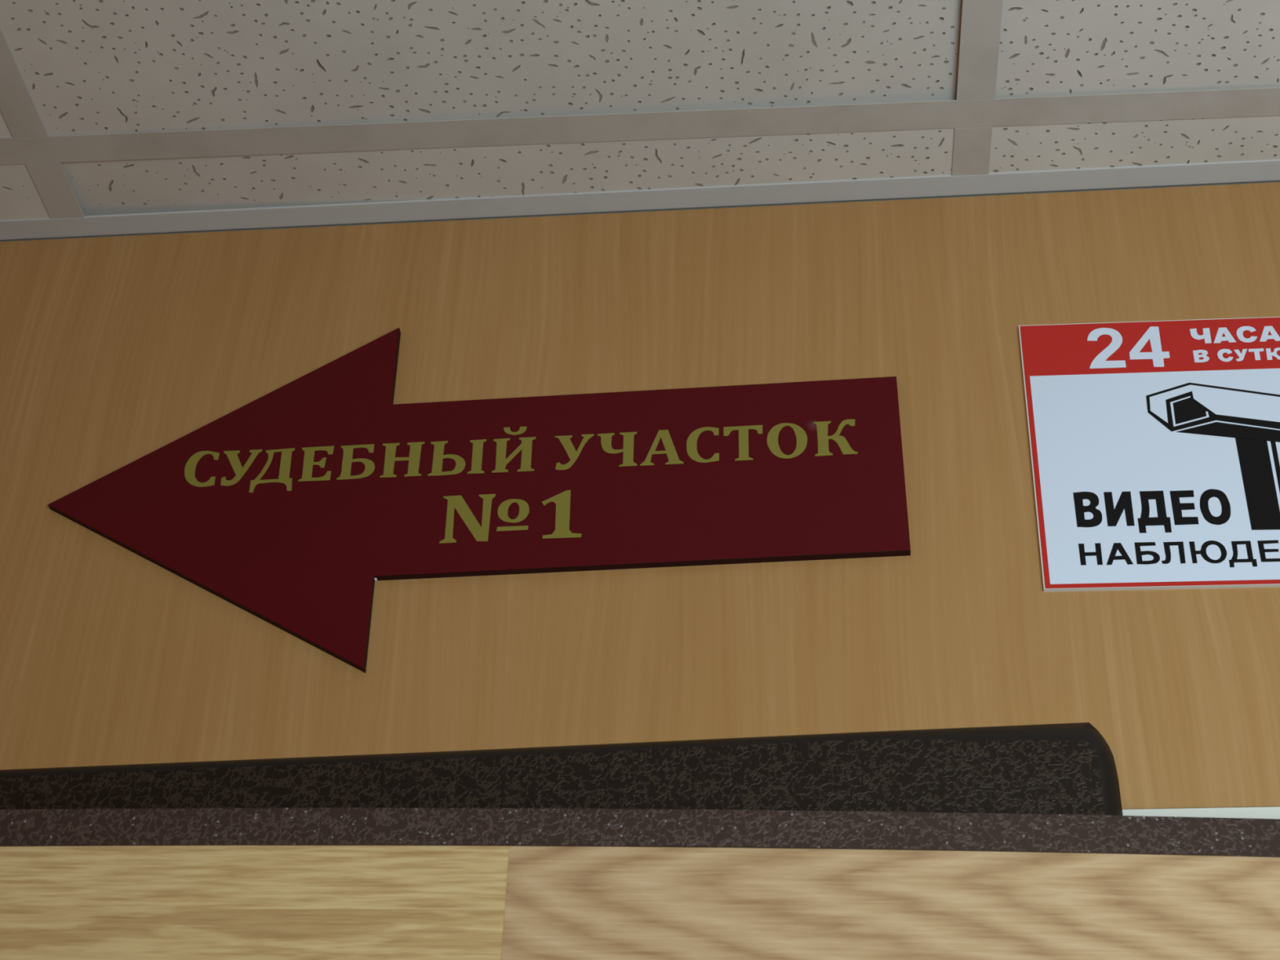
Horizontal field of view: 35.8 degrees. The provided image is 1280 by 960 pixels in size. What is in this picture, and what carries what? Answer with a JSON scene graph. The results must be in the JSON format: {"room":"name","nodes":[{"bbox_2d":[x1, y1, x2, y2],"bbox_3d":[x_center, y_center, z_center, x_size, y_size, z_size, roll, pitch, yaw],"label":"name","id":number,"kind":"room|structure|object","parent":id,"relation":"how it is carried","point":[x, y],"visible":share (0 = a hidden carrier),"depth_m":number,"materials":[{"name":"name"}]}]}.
{"room":"courthouse corridor","nodes":[
{"label":"courthouse corridor","id":0,"kind":"room"},
{"bbox_2d":[0,180,1279,818],"bbox_3d":[0.090,0.827,0.646,3.800,2.620,0.130,-2,-36,6],"label":"wall","id":1,"kind":"structure","parent":0,"point":[115,349],"depth_m":1.18,"materials":[{"name":"brown wood"}]},
{"bbox_2d":[48,327,911,672],"bbox_3d":[-0.102,0.003,1.183,0.516,0.250,0.006,-3,-36,5],"label":"arrow sign","id":2,"kind":"object","parent":1,"relation":"attached to","point":[288,507],"visible":1,"depth_m":1.18,"materials":[{"name":"red plastic"}]},
{"bbox_2d":[0,722,1123,815],"bbox_3d":[-0.147,0.995,0.466,0.734,2.113,0.010,-2,-36,6],"label":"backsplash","id":3,"kind":"structure","parent":1,"relation":"attached to","point":[1061,768],"depth_m":1.05,"materials":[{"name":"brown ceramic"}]},
{"bbox_2d":[0,808,1279,959],"bbox_3d":[-0.069,0.993,0.390,1.003,2.019,0.053,0,-36,3],"label":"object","id":4,"kind":"structure","parent":1,"relation":"in","point":[120,883],"depth_m":0.94,"materials":[{"name":"brown wood"}]},
{"bbox_2d":[0,159,1279,239],"bbox_3d":[0.119,-0.196,1.293,3.800,0.022,0.018,-2,-36,6],"label":"trim","id":5,"kind":"structure","parent":1,"relation":"attached to","point":[1112,177],"depth_m":1.30,"materials":[{"name":"metal"}]},
{"bbox_2d":[1017,316,1279,591],"bbox_3d":[0.360,-0.020,1.145,0.265,0.191,0.003,-2,-36,6],"label":"sign","id":6,"kind":"object","parent":1,"relation":"attached to","point":[1154,446],"visible":1,"depth_m":1.15,"materials":[{"name":"white plastic"}]},
{"bbox_2d":[0,0,1279,220],"bbox_3d":[0.057,-0.698,0.692,3.200,0.130,1.614,-1,-36,5],"label":"ceiling","id":7,"kind":"structure","parent":0,"point":[108,107],"depth_m":1.22,"materials":[{"name":"tile"}]}
]}

